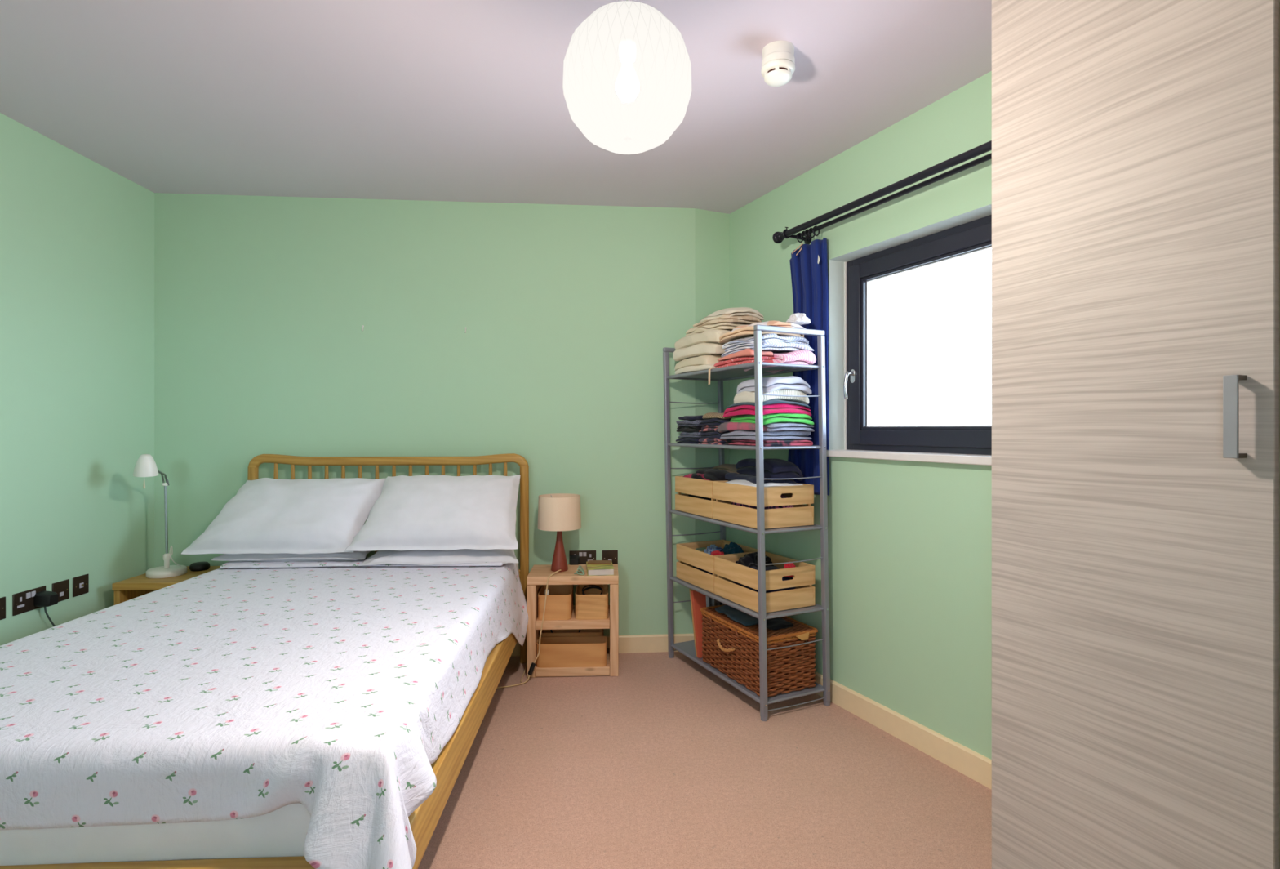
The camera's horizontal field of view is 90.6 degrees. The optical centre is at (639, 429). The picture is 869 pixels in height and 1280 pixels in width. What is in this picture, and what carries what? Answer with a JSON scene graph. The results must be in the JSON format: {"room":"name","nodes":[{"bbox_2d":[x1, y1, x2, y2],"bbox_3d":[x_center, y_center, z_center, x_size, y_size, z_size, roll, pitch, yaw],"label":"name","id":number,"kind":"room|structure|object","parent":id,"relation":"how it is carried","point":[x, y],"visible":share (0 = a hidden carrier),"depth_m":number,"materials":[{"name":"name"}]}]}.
{"room":"bedroom","nodes":[
{"label":"bedroom","id":0,"kind":"room"},
{"bbox_2d":[0,112,154,645],"bbox_3d":[-2.468,-0.003,0.966,0.100,2.460,4.863,0,0,-3],"label":"wall","id":1,"kind":"structure","parent":0,"point":[77,234],"depth_m":2.78,"materials":[{"name":"green paint"}]},
{"bbox_2d":[0,596,5,619],"bbox_3d":[-2.484,0.696,2.440,0.006,0.086,0.086,0,0,-3],"label":"wall socket","id":2,"kind":"object","parent":1,"relation":"attached to","point":[2,600],"visible":1,"depth_m":2.47,"materials":[{"name":"metal"}]},
{"bbox_2d":[12,585,45,615],"bbox_3d":[-2.490,0.696,2.587,0.008,0.086,0.146,0,0,-3],"label":"wall socket","id":3,"kind":"object","parent":1,"relation":"attached to","point":[22,602],"visible":0.86,"depth_m":2.56,"materials":[{"name":"metal"}]},
{"bbox_2d":[34,590,57,626],"bbox_3d":[-2.461,0.896,2.668,0.064,0.448,0.130,0,0,-3],"label":"plug","id":4,"kind":"object","parent":1,"relation":"attached to","point":[45,598],"visible":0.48,"depth_m":2.61,"materials":[{"name":"black plastic"}]},
{"bbox_2d":[52,578,69,601],"bbox_3d":[-2.498,0.696,2.733,0.006,0.086,0.083,0,0,-3],"label":"wall socket","id":5,"kind":"object","parent":1,"relation":"attached to","point":[61,588],"visible":0.77,"depth_m":2.74,"materials":[{"name":"metal"}]},
{"bbox_2d":[72,573,88,596],"bbox_3d":[-2.500,0.696,2.836,0.011,0.086,0.083,0,0,-3],"label":"wall socket","id":6,"kind":"object","parent":1,"relation":"attached to","point":[81,583],"visible":1,"depth_m":2.83,"materials":[{"name":"metal"}]},
{"bbox_2d":[154,192,695,635],"bbox_3d":[-1.164,-0.003,3.458,2.945,2.460,0.100,0,0,-5],"label":"wall","id":7,"kind":"structure","parent":0,"point":[569,313],"depth_m":3.41,"materials":[{"name":"green paint"}]},
{"bbox_2d":[569,554,579,586],"bbox_3d":[-0.356,0.898,3.439,0.054,0.428,0.056,0,0,-5],"label":"plug","id":8,"kind":"object","parent":7,"relation":"attached to","point":[574,558],"visible":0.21,"depth_m":3.41,"materials":[{"name":"black plastic"}]},
{"bbox_2d":[568,550,595,564],"bbox_3d":[-0.314,0.705,3.472,0.146,0.086,0.009,0,0,-4],"label":"wall socket","id":9,"kind":"object","parent":7,"relation":"attached to","point":[584,555],"visible":0.71,"depth_m":3.47,"materials":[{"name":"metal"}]},
{"bbox_2d":[511,633,694,656],"bbox_3d":[-1.110,1.180,3.405,2.845,0.094,0.015,0,0,-5],"label":"baseboard","id":10,"kind":"structure","parent":7,"relation":"attached to","point":[634,642],"depth_m":3.49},
{"bbox_2d":[602,550,617,564],"bbox_3d":[-0.165,0.706,3.485,0.086,0.086,0.007,0,0,-5],"label":"wall socket","id":11,"kind":"object","parent":7,"relation":"attached to","point":[612,555],"visible":0.62,"depth_m":3.48,"materials":[{"name":"metal"}]},
{"bbox_2d":[0,0,991,213],"bbox_3d":[0.388,-1.273,1.435,5.890,0.080,5.570,0,0,-3],"label":"ceiling","id":12,"kind":"structure","parent":0,"point":[452,100],"depth_m":2.31,"materials":[{"name":"white paint"}]},
{"bbox_2d":[562,0,691,154],"bbox_3d":[-0.029,-0.948,1.470,0.297,0.571,0.298,0,0,-3],"label":"pendant lamp","id":13,"kind":"object","parent":12,"relation":"hanging from","point":[627,83],"visible":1,"depth_m":1.36,"materials":[{"name":"white paper"}]},
{"bbox_2d":[760,40,795,86],"bbox_3d":[0.449,-1.180,2.058,0.109,0.106,0.109,0,0,-3],"label":"smoke detector","id":14,"kind":"object","parent":12,"relation":"attached to","point":[778,62],"visible":1,"depth_m":2.02,"materials":[{"name":"white plastic"}]},
{"bbox_2d":[417,651,991,868],"bbox_3d":[0.388,1.257,1.435,5.890,0.060,5.570,0,0,-3],"label":"floor","id":15,"kind":"structure","parent":0,"point":[662,762],"depth_m":2.16,"materials":[{"name":"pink carpet"}]},
{"bbox_2d":[111,565,220,604],"bbox_3d":[-2.249,0.967,3.107,0.380,0.520,0.370,0,0,-3],"label":"bedside table","id":16,"kind":"object","parent":15,"relation":"on","point":[128,588],"visible":0.11,"depth_m":2.95,"materials":[{"name":"brown wood"}]},
{"bbox_2d":[133,453,189,577],"bbox_3d":[-2.302,0.410,3.047,0.170,0.598,0.406,0,0,-3],"label":"desk lamp","id":17,"kind":"object","parent":16,"relation":"on","point":[145,465],"visible":0.97,"depth_m":3.03,"materials":[{"name":"beige metal"}]},
{"bbox_2d":[163,552,170,568],"bbox_3d":[-2.308,0.637,3.090,0.030,0.070,0.030,0,0,-3],"label":"socket","id":18,"kind":"object","parent":17,"relation":"attached to","point":[166,557],"depth_m":3.08,"materials":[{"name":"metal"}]},
{"bbox_2d":[189,561,210,570],"bbox_3d":[-2.223,0.689,3.199,0.088,0.036,0.088,0,0,-3],"label":"round box","id":19,"kind":"object","parent":16,"relation":"on","point":[198,566],"visible":1,"depth_m":3.17,"materials":[{"name":"black plastic"}]},
{"bbox_2d":[0,453,528,868],"bbox_3d":[-1.259,0.676,2.275,1.443,1.102,2.115,0,0,-3],"label":"frame","id":20,"kind":"object","parent":15,"relation":"on","point":[424,820],"visible":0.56,"depth_m":2.04,"materials":[{"name":"brown wood"}]},
{"bbox_2d":[0,556,519,865],"bbox_3d":[-1.267,0.783,2.284,1.395,0.270,2.038,0,0,-3],"label":"mattress","id":21,"kind":"object","parent":20,"relation":"on","point":[282,831],"visible":0.09,"depth_m":1.28,"materials":[{"name":"white fabric"}]},
{"bbox_2d":[0,558,528,868],"bbox_3d":[-1.233,0.836,2.122,1.550,0.436,2.010,0,0,-3],"label":"sheet","id":22,"kind":"object","parent":21,"relation":"on","point":[234,690],"visible":0.9,"depth_m":1.53,"materials":[{"name":"fabric"}]},
{"bbox_2d":[360,548,518,566],"bbox_3d":[-0.945,0.603,3.116,0.738,0.097,0.339,0,0,-3],"label":"pillow","id":23,"kind":"object","parent":22,"relation":"on","point":[417,557],"visible":0.66,"depth_m":2.99,"materials":[{"name":"white fabric"}]},
{"bbox_2d":[344,474,520,551],"bbox_3d":[-0.973,0.396,3.089,0.800,0.339,0.319,0,0,-3],"label":"pillow","id":24,"kind":"object","parent":23,"relation":"on","point":[415,512],"visible":1,"depth_m":2.98,"materials":[{"name":"white fabric"}]},
{"bbox_2d":[211,551,369,561],"bbox_3d":[-1.653,0.598,3.106,0.700,0.089,0.294,0,0,-3],"label":"pillow","id":25,"kind":"object","parent":21,"relation":"on","point":[356,555],"visible":0.48,"depth_m":2.98,"materials":[{"name":"white fabric"}]},
{"bbox_2d":[180,477,386,554],"bbox_3d":[-1.696,0.408,3.078,0.853,0.338,0.316,0,0,-3],"label":"pillow","id":26,"kind":"object","parent":25,"relation":"on","point":[266,515],"visible":1,"depth_m":2.98,"materials":[{"name":"white fabric"}]},
{"bbox_2d":[526,563,618,677],"bbox_3d":[-0.340,0.977,3.285,0.454,0.500,0.285,0,0,-3],"label":"bedside table","id":27,"kind":"object","parent":15,"relation":"on","point":[539,574],"visible":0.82,"depth_m":3.15,"materials":[{"name":"brown wood"}]},
{"bbox_2d":[497,493,581,688],"bbox_3d":[-0.504,0.783,3.139,0.224,0.885,0.558,0,0,31],"label":"table lamp","id":28,"kind":"object","parent":27,"relation":"on","point":[558,512],"visible":0.97,"depth_m":3.19,"materials":[{"name":"fabric"}]},
{"bbox_2d":[527,662,535,675],"bbox_3d":[-0.529,1.169,3.099,0.037,0.057,0.021,0,0,-27],"label":"switch","id":29,"kind":"object","parent":28,"relation":"attached to","point":[533,664],"depth_m":3.09,"materials":[{"name":"black plastic"}]},
{"bbox_2d":[537,584,573,619],"bbox_3d":[-0.432,0.885,3.263,0.166,0.124,0.215,0,0,-3],"label":"box","id":30,"kind":"object","parent":27,"relation":"on","point":[559,600],"visible":0.92,"depth_m":3.16,"materials":[{"name":"brown wood"}]},
{"bbox_2d":[536,635,606,667],"bbox_3d":[-0.344,1.123,3.208,0.350,0.116,0.115,0,0,-3],"label":"box","id":31,"kind":"object","parent":27,"relation":"on","point":[557,651],"visible":0.94,"depth_m":3.15,"materials":[{"name":"brown wood"}]},
{"bbox_2d":[539,628,603,636],"bbox_3d":[-0.358,1.115,3.337,0.330,0.132,0.125,0,0,-3],"label":"box","id":32,"kind":"object","parent":31,"relation":"on","point":[584,632],"visible":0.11,"depth_m":3.28,"materials":[{"name":"brown wood"}]},
{"bbox_2d":[535,604,609,629],"bbox_3d":[-0.340,0.970,3.286,0.366,0.043,0.283,0,0,-3],"label":"shelf","id":33,"kind":"object","parent":27,"relation":"attached to","point":[573,623],"depth_m":3.15,"materials":[{"name":"brown wood"}]},
{"bbox_2d":[535,647,609,676],"bbox_3d":[-0.340,1.202,3.286,0.366,0.043,0.283,0,0,-3],"label":"shelf","id":34,"kind":"object","parent":27,"relation":"attached to","point":[594,670],"depth_m":3.15,"materials":[{"name":"brown wood"}]},
{"bbox_2d":[573,564,585,574],"bbox_3d":[-0.304,0.706,3.200,0.056,0.040,0.076,0,0,-3],"label":"bracelet","id":35,"kind":"object","parent":27,"relation":"on","point":[578,569],"visible":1,"depth_m":3.19,"materials":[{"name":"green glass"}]},
{"bbox_2d":[575,583,608,619],"bbox_3d":[-0.246,0.875,3.272,0.166,0.144,0.215,0,0,-3],"label":"box","id":36,"kind":"object","parent":27,"relation":"on","point":[592,605],"depth_m":3.17,"materials":[{"name":"brown wood"}]},
{"bbox_2d":[586,561,613,575],"bbox_3d":[-0.206,0.711,3.256,0.133,0.031,0.192,0,0,-7],"label":"book","id":37,"kind":"object","parent":27,"relation":"on","point":[592,569],"visible":0.96,"depth_m":3.17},
{"bbox_2d":[586,560,611,564],"bbox_3d":[-0.212,0.692,3.312,0.120,0.006,0.072,0,0,0],"label":"booklet","id":38,"kind":"object","parent":37,"relation":"on","point":[589,562],"visible":1,"depth_m":3.30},
{"bbox_2d":[662,324,830,720],"bbox_3d":[0.487,0.393,3.116,0.405,1.668,0.848,0,0,-26],"label":"shelf unit","id":39,"kind":"object","parent":15,"relation":"on","point":[687,648],"visible":0.76,"depth_m":2.81,"materials":[{"name":"silver metal"}]},
{"bbox_2d":[675,436,702,444],"bbox_3d":[0.359,0.052,3.329,0.310,0.046,0.248,0,0,-26],"label":"shirt","id":40,"kind":"object","parent":39,"relation":"on","point":[685,439],"visible":0.3,"depth_m":3.23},
{"bbox_2d":[677,431,702,437],"bbox_3d":[0.370,0.021,3.331,0.304,0.042,0.257,0,0,-24],"label":"shirt","id":41,"kind":"object","parent":40,"relation":"on","point":[685,433],"visible":0.27,"depth_m":3.26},
{"bbox_2d":[676,425,702,431],"bbox_3d":[0.367,-0.009,3.328,0.293,0.041,0.248,0,0,-25],"label":"shirt","id":42,"kind":"object","parent":41,"relation":"on","point":[693,428],"visible":0.23,"depth_m":3.26,"materials":[{"name":"black fabric"}]},
{"bbox_2d":[675,418,709,426],"bbox_3d":[0.367,-0.039,3.324,0.306,0.046,0.250,0,0,-26],"label":"shirt","id":43,"kind":"object","parent":42,"relation":"on","point":[685,422],"visible":0.29,"depth_m":3.25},
{"bbox_2d":[678,414,708,419],"bbox_3d":[0.363,-0.067,3.316,0.273,0.032,0.247,0,0,-26],"label":"shirt","id":44,"kind":"object","parent":43,"relation":"on","point":[686,417],"visible":0.36,"depth_m":3.24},
{"bbox_2d":[688,588,697,656],"bbox_3d":[0.378,0.988,3.301,0.235,0.330,0.078,0,0,-26],"label":"folder","id":45,"kind":"object","parent":39,"relation":"on","point":[691,589],"visible":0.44,"depth_m":3.25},
{"bbox_2d":[675,363,715,374],"bbox_3d":[0.376,-0.306,3.249,0.294,0.040,0.371,0,0,-26],"label":"folded garment","id":46,"kind":"object","parent":39,"relation":"on","point":[686,369],"visible":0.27,"depth_m":3.16,"materials":[{"name":"beige fabric"}]},
{"bbox_2d":[674,354,722,370],"bbox_3d":[0.368,-0.347,3.274,0.268,0.075,0.360,0,0,-23],"label":"folded garment","id":47,"kind":"object","parent":46,"relation":"on","point":[708,358],"visible":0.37,"depth_m":3.13,"materials":[{"name":"beige fabric"}]},
{"bbox_2d":[672,342,725,360],"bbox_3d":[0.374,-0.405,3.252,0.263,0.083,0.394,0,0,-30],"label":"jumper","id":48,"kind":"object","parent":47,"relation":"on","point":[704,348],"visible":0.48,"depth_m":3.15,"materials":[{"name":"beige fabric"}]},
{"bbox_2d":[674,328,732,349],"bbox_3d":[0.379,-0.458,3.233,0.265,0.090,0.413,0,0,-29],"label":"jumper","id":49,"kind":"object","parent":48,"relation":"on","point":[708,335],"visible":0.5,"depth_m":3.12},
{"bbox_2d":[684,322,748,336],"bbox_3d":[0.417,-0.508,3.207,0.265,0.061,0.349,0,0,-32],"label":"folded garment","id":50,"kind":"object","parent":49,"relation":"on","point":[725,326],"visible":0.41,"depth_m":3.10,"materials":[{"name":"beige fabric"}]},
{"bbox_2d":[693,313,761,327],"bbox_3d":[0.435,-0.542,3.187,0.256,0.068,0.336,0,0,-27],"label":"folded garment","id":51,"kind":"object","parent":50,"relation":"on","point":[745,319],"visible":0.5,"depth_m":3.06,"materials":[{"name":"beige fabric"}]},
{"bbox_2d":[699,306,764,324],"bbox_3d":[0.452,-0.568,3.172,0.254,0.068,0.307,0,0,-24],"label":"folded garment","id":52,"kind":"object","parent":51,"relation":"on","point":[738,310],"visible":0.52,"depth_m":3.07,"materials":[{"name":"beige fabric"}]},
{"bbox_2d":[690,590,706,657],"bbox_3d":[0.387,0.992,3.283,0.235,0.327,0.086,0,0,-26],"label":"folder","id":53,"kind":"object","parent":39,"relation":"on","point":[699,599],"visible":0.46,"depth_m":3.24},
{"bbox_2d":[675,475,726,518],"bbox_3d":[0.402,0.337,3.282,0.300,0.180,0.368,0,0,-26],"label":"wooden crate","id":54,"kind":"object","parent":39,"relation":"on","point":[686,486],"visible":0.52,"depth_m":3.20,"materials":[{"name":"brown wood"}]},
{"bbox_2d":[688,493,721,500],"bbox_3d":[0.402,0.343,3.282,0.250,0.150,0.316,0,0,-26],"label":"clothes","id":55,"kind":"object","parent":54,"relation":"in","point":[690,495],"visible":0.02,"depth_m":3.21,"materials":[{"name":"black fabric"}]},
{"bbox_2d":[683,472,712,480],"bbox_3d":[0.354,0.261,3.312,0.242,0.075,0.256,0,0,-26],"label":"shirt","id":56,"kind":"object","parent":55,"relation":"on","point":[695,475],"visible":0.23,"depth_m":3.23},
{"bbox_2d":[695,467,729,480],"bbox_3d":[0.435,0.232,3.238,0.247,0.065,0.288,0,0,-22],"label":"trousers","id":57,"kind":"object","parent":55,"relation":"on","point":[714,474],"visible":0.44,"depth_m":3.14,"materials":[{"name":"black fabric"}]},
{"bbox_2d":[712,463,752,473],"bbox_3d":[0.486,0.201,3.208,0.173,0.055,0.285,0,0,-26],"label":"folded garment","id":58,"kind":"object","parent":57,"relation":"on","point":[731,468],"visible":0.41,"depth_m":3.16,"materials":[{"name":"beige fabric"}]},
{"bbox_2d":[706,595,712,635],"bbox_3d":[0.395,0.984,3.243,0.120,0.333,0.035,0,0,-26],"label":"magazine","id":59,"kind":"object","parent":39,"relation":"on","point":[708,599],"visible":0.04,"depth_m":3.23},
{"bbox_2d":[698,437,734,444],"bbox_3d":[0.451,0.054,3.122,0.289,0.046,0.229,0,0,-28],"label":"shirt","id":60,"kind":"object","parent":39,"relation":"on","point":[705,440],"visible":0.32,"depth_m":3.03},
{"bbox_2d":[700,431,728,438],"bbox_3d":[0.459,0.020,3.119,0.287,0.047,0.228,0,0,-26],"label":"shirt","id":61,"kind":"object","parent":60,"relation":"on","point":[717,434],"visible":0.19,"depth_m":3.05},
{"bbox_2d":[698,424,733,432],"bbox_3d":[0.459,-0.009,3.118,0.286,0.043,0.226,0,0,-26],"label":"shirt","id":62,"kind":"object","parent":61,"relation":"on","point":[707,427],"visible":0.16,"depth_m":3.06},
{"bbox_2d":[698,417,730,426],"bbox_3d":[0.455,-0.042,3.101,0.283,0.051,0.223,0,0,-29],"label":"shirt","id":63,"kind":"object","parent":62,"relation":"on","point":[713,421],"visible":0.34,"depth_m":3.02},
{"bbox_2d":[702,412,737,418],"bbox_3d":[0.458,-0.069,3.105,0.263,0.038,0.218,0,0,-25],"label":"shirt","id":64,"kind":"object","parent":63,"relation":"on","point":[710,415],"visible":0.34,"depth_m":3.04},
{"bbox_2d":[676,539,757,592],"bbox_3d":[0.409,0.699,3.285,0.300,0.180,0.368,0,0,-26],"label":"wooden crate","id":65,"kind":"object","parent":39,"relation":"on","point":[688,557],"visible":0.47,"depth_m":3.25,"materials":[{"name":"brown wood"}]},
{"bbox_2d":[692,560,737,574],"bbox_3d":[0.409,0.717,3.285,0.237,0.125,0.300,0,0,-26],"label":"clothes","id":66,"kind":"object","parent":65,"relation":"in","point":[736,562],"visible":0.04,"depth_m":3.21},
{"bbox_2d":[703,544,723,554],"bbox_3d":[0.393,0.637,3.327,0.122,0.071,0.143,0,0,-26],"label":"clothes","id":67,"kind":"object","parent":66,"relation":"on","point":[713,547],"visible":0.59,"depth_m":3.30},
{"bbox_2d":[711,550,724,555],"bbox_3d":[0.399,0.643,3.212,0.100,0.060,0.143,0,0,-26],"label":"clothes","id":68,"kind":"object","parent":66,"relation":"on","point":[715,552],"visible":0.32,"depth_m":3.20,"materials":[{"name":"red fabric"}]},
{"bbox_2d":[722,542,744,554],"bbox_3d":[0.484,0.628,3.280,0.099,0.090,0.145,0,0,-26],"label":"clothes","id":69,"kind":"object","parent":66,"relation":"on","point":[732,548],"visible":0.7,"depth_m":3.26,"materials":[{"name":"blue fabric"}]},
{"bbox_2d":[713,355,774,368],"bbox_3d":[0.490,-0.306,2.903,0.180,0.046,0.333,0,0,-28],"label":"folded garment","id":70,"kind":"object","parent":39,"relation":"on","point":[738,360],"visible":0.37,"depth_m":2.82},
{"bbox_2d":[717,348,773,360],"bbox_3d":[0.470,-0.337,2.872,0.134,0.035,0.300,0,0,-22],"label":"shirt","id":71,"kind":"object","parent":70,"relation":"on","point":[747,352],"visible":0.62,"depth_m":2.77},
{"bbox_2d":[700,604,817,697],"bbox_3d":[0.539,1.022,3.001,0.336,0.259,0.530,0,0,-26],"label":"wicker hamper","id":72,"kind":"object","parent":39,"relation":"on","point":[740,661],"visible":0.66,"depth_m":2.83,"materials":[{"name":"brown wicker"}]},
{"bbox_2d":[715,604,758,625],"bbox_3d":[0.503,0.883,3.042,0.192,0.022,0.303,0,0,-23],"label":"folded cloth","id":73,"kind":"object","parent":72,"relation":"on","point":[734,614],"visible":0.54,"depth_m":2.98,"materials":[{"name":"teal fabric"}]},
{"bbox_2d":[757,617,793,630],"bbox_3d":[0.612,0.881,2.894,0.133,0.027,0.133,0,0,-26],"label":"folded cloth","id":74,"kind":"object","parent":72,"relation":"on","point":[777,623],"visible":0.77,"depth_m":2.86,"materials":[{"name":"black fabric"}]},
{"bbox_2d":[713,480,813,528],"bbox_3d":[0.566,0.337,2.944,0.300,0.180,0.368,0,0,-26],"label":"wooden crate","id":75,"kind":"object","parent":39,"relation":"on","point":[801,514],"visible":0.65,"depth_m":2.81,"materials":[{"name":"brown wood"}]},
{"bbox_2d":[731,494,794,509],"bbox_3d":[0.568,0.353,2.943,0.243,0.129,0.296,0,0,-26],"label":"clothes","id":76,"kind":"object","parent":75,"relation":"in","point":[781,495],"visible":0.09,"depth_m":2.85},
{"bbox_2d":[725,479,803,486],"bbox_3d":[0.563,0.252,2.926,0.275,0.046,0.327,0,0,-24],"label":"sheet","id":77,"kind":"object","parent":76,"relation":"on","point":[741,482],"visible":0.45,"depth_m":2.83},
{"bbox_2d":[724,472,796,483],"bbox_3d":[0.568,0.242,3.025,0.239,0.086,0.384,0,0,-23],"label":"jeans","id":78,"kind":"object","parent":77,"relation":"on","point":[730,476],"visible":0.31,"depth_m":2.93,"materials":[{"name":"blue fabric"}]},
{"bbox_2d":[735,457,803,480],"bbox_3d":[0.605,0.182,2.999,0.198,0.099,0.346,0,0,-22],"label":"jeans","id":79,"kind":"object","parent":78,"relation":"on","point":[773,468],"visible":0.83,"depth_m":2.86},
{"bbox_2d":[714,551,815,612],"bbox_3d":[0.573,0.699,2.947,0.300,0.180,0.368,0,0,-26],"label":"wooden crate","id":80,"kind":"object","parent":39,"relation":"on","point":[726,567],"visible":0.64,"depth_m":2.82,"materials":[{"name":"brown wood"}]},
{"bbox_2d":[732,564,795,592],"bbox_3d":[0.571,0.704,2.945,0.236,0.152,0.298,0,0,-26],"label":"clothes","id":81,"kind":"object","parent":80,"relation":"in","point":[767,567],"visible":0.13,"depth_m":2.86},
{"bbox_2d":[737,551,773,567],"bbox_3d":[0.548,0.615,2.985,0.143,0.076,0.177,0,0,-26],"label":"clothes","id":82,"kind":"object","parent":81,"relation":"on","point":[750,559],"visible":0.66,"depth_m":2.96,"materials":[{"name":"black fabric"}]},
{"bbox_2d":[783,560,795,577],"bbox_3d":[0.671,0.624,2.844,0.068,0.068,0.056,0,0,-26],"label":"clothes","id":83,"kind":"object","parent":81,"relation":"on","point":[786,565],"visible":0.48,"depth_m":2.83,"materials":[{"name":"red fabric"}]},
{"bbox_2d":[724,439,813,446],"bbox_3d":[0.581,0.055,2.900,0.306,0.037,0.321,0,0,-28],"label":"trousers","id":84,"kind":"object","parent":39,"relation":"on","point":[773,442],"visible":0.77,"depth_m":2.79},
{"bbox_2d":[720,430,811,439],"bbox_3d":[0.575,0.021,2.895,0.326,0.052,0.311,0,0,-27],"label":"jumper","id":85,"kind":"object","parent":84,"relation":"on","point":[739,434],"visible":0.77,"depth_m":2.79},
{"bbox_2d":[717,421,780,431],"bbox_3d":[0.518,-0.017,2.903,0.204,0.060,0.329,0,0,-30],"label":"jumper","id":86,"kind":"object","parent":85,"relation":"on","point":[726,426],"visible":0.48,"depth_m":2.85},
{"bbox_2d":[733,421,814,431],"bbox_3d":[0.611,-0.017,2.891,0.275,0.052,0.288,0,0,-30],"label":"jumper","id":87,"kind":"object","parent":85,"relation":"on","point":[782,425],"visible":0.46,"depth_m":2.77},
{"bbox_2d":[729,413,813,424],"bbox_3d":[0.594,-0.052,2.887,0.294,0.070,0.301,0,0,-23],"label":"fleece","id":88,"kind":"object","parent":87,"relation":"on","point":[771,417],"visible":0.64,"depth_m":2.78},
{"bbox_2d":[722,399,811,417],"bbox_3d":[0.580,-0.097,2.892,0.318,0.079,0.310,0,0,-26],"label":"folded garment","id":89,"kind":"object","parent":88,"relation":"on","point":[744,409],"visible":0.8,"depth_m":2.78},
{"bbox_2d":[725,399,809,408],"bbox_3d":[0.582,-0.120,2.882,0.300,0.045,0.284,0,0,-26],"label":"jumper","id":90,"kind":"object","parent":89,"relation":"on","point":[771,401],"visible":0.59,"depth_m":2.77,"materials":[{"name":"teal fabric"}]},
{"bbox_2d":[733,388,808,404],"bbox_3d":[0.598,-0.157,2.890,0.294,0.088,0.227,0,0,-27],"label":"jumper","id":91,"kind":"object","parent":90,"relation":"on","point":[744,396],"visible":0.55,"depth_m":2.81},
{"bbox_2d":[736,375,811,394],"bbox_3d":[0.607,-0.198,2.883,0.274,0.082,0.252,0,0,-27],"label":"jumper","id":92,"kind":"object","parent":91,"relation":"on","point":[769,384],"visible":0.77,"depth_m":2.80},
{"bbox_2d":[743,350,816,373],"bbox_3d":[0.627,-0.315,2.892,0.210,0.088,0.318,0,0,-26],"label":"shirt","id":93,"kind":"object","parent":39,"relation":"on","point":[797,357],"visible":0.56,"depth_m":2.77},
{"bbox_2d":[721,340,813,356],"bbox_3d":[0.574,-0.368,2.893,0.322,0.060,0.326,0,0,-24],"label":"shirt","id":94,"kind":"object","parent":93,"relation":"on","point":[775,346],"visible":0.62,"depth_m":2.78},
{"bbox_2d":[722,333,809,348],"bbox_3d":[0.574,-0.403,2.894,0.312,0.059,0.307,0,0,-29],"label":"shirt","id":95,"kind":"object","parent":94,"relation":"on","point":[769,336],"visible":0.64,"depth_m":2.79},
{"bbox_2d":[718,325,804,342],"bbox_3d":[0.548,-0.435,2.892,0.296,0.058,0.331,0,0,-28],"label":"folded garment","id":96,"kind":"object","parent":95,"relation":"on","point":[748,331],"visible":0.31,"depth_m":2.82,"materials":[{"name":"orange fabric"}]},
{"bbox_2d":[731,320,805,331],"bbox_3d":[0.585,-0.456,2.915,0.281,0.055,0.316,0,0,-24],"label":"folded garment","id":97,"kind":"object","parent":96,"relation":"on","point":[773,322],"visible":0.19,"depth_m":2.79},
{"bbox_2d":[786,312,810,324],"bbox_3d":[0.707,-0.499,2.830,0.110,0.049,0.093,0,0,-26],"label":"crumpled cloth","id":98,"kind":"object","parent":97,"relation":"on","point":[798,318],"visible":0.97,"depth_m":2.81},
{"bbox_2d":[991,0,1279,868],"bbox_3d":[1.328,0.027,1.192,0.631,2.400,1.034,0,0,-26],"label":"wardrobe","id":99,"kind":"object","parent":15,"relation":"on","point":[1135,144],"visible":1,"depth_m":1.26,"materials":[{"name":"brown wood"}]},
{"bbox_2d":[695,208,728,551],"bbox_3d":[0.433,-0.003,3.639,0.321,2.460,0.100,0,0,-24],"label":"wall","id":100,"kind":"structure","parent":0,"point":[712,228],"depth_m":3.57,"materials":[{"name":"green paint"}]},
{"bbox_2d":[728,71,991,759],"bbox_3d":[1.746,-0.003,1.363,0.260,2.460,5.335,0,0,-26],"label":"wall","id":101,"kind":"structure","parent":0,"point":[909,543],"depth_m":2.57,"materials":[{"name":"green paint"}]},
{"bbox_2d":[844,261,846,448],"bbox_3d":[0.951,-0.342,2.929,0.008,0.868,0.006,0,0,-26],"label":"trim","id":102,"kind":"structure","parent":101,"relation":"attached to","point":[845,261],"depth_m":2.92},
{"bbox_2d":[771,655,991,789],"bbox_3d":[0.947,1.180,2.699,0.015,0.094,2.035,0,0,-26],"label":"baseboard","id":103,"kind":"structure","parent":101,"relation":"attached to","point":[977,766],"depth_m":2.45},
{"bbox_2d":[772,140,991,244],"bbox_3d":[1.001,-0.914,2.423,0.158,0.066,1.391,0,0,-26],"label":"rail","id":104,"kind":"object","parent":101,"relation":"attached to","point":[778,237],"visible":0.59,"depth_m":2.42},
{"bbox_2d":[787,225,829,495],"bbox_3d":[0.766,-0.315,2.991,0.072,1.225,0.305,0,0,-26],"label":"curtain","id":105,"kind":"object","parent":104,"relation":"hanging from","point":[808,263],"visible":0.64,"depth_m":2.96,"materials":[{"name":"blue fabric"}]},
{"bbox_2d":[826,448,991,465],"bbox_3d":[1.166,0.106,2.397,0.185,0.030,1.221,0,0,-26],"label":"window sill","id":106,"kind":"structure","parent":101,"relation":"attached to","point":[970,459],"depth_m":2.43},
{"bbox_2d":[843,214,991,454],"bbox_3d":[1.213,-0.342,2.417,0.162,0.868,1.156,0,0,-26],"label":"window","id":107,"kind":"structure","parent":101,"relation":"in","point":[973,237],"depth_m":2.69,"materials":[{"name":"metal"}]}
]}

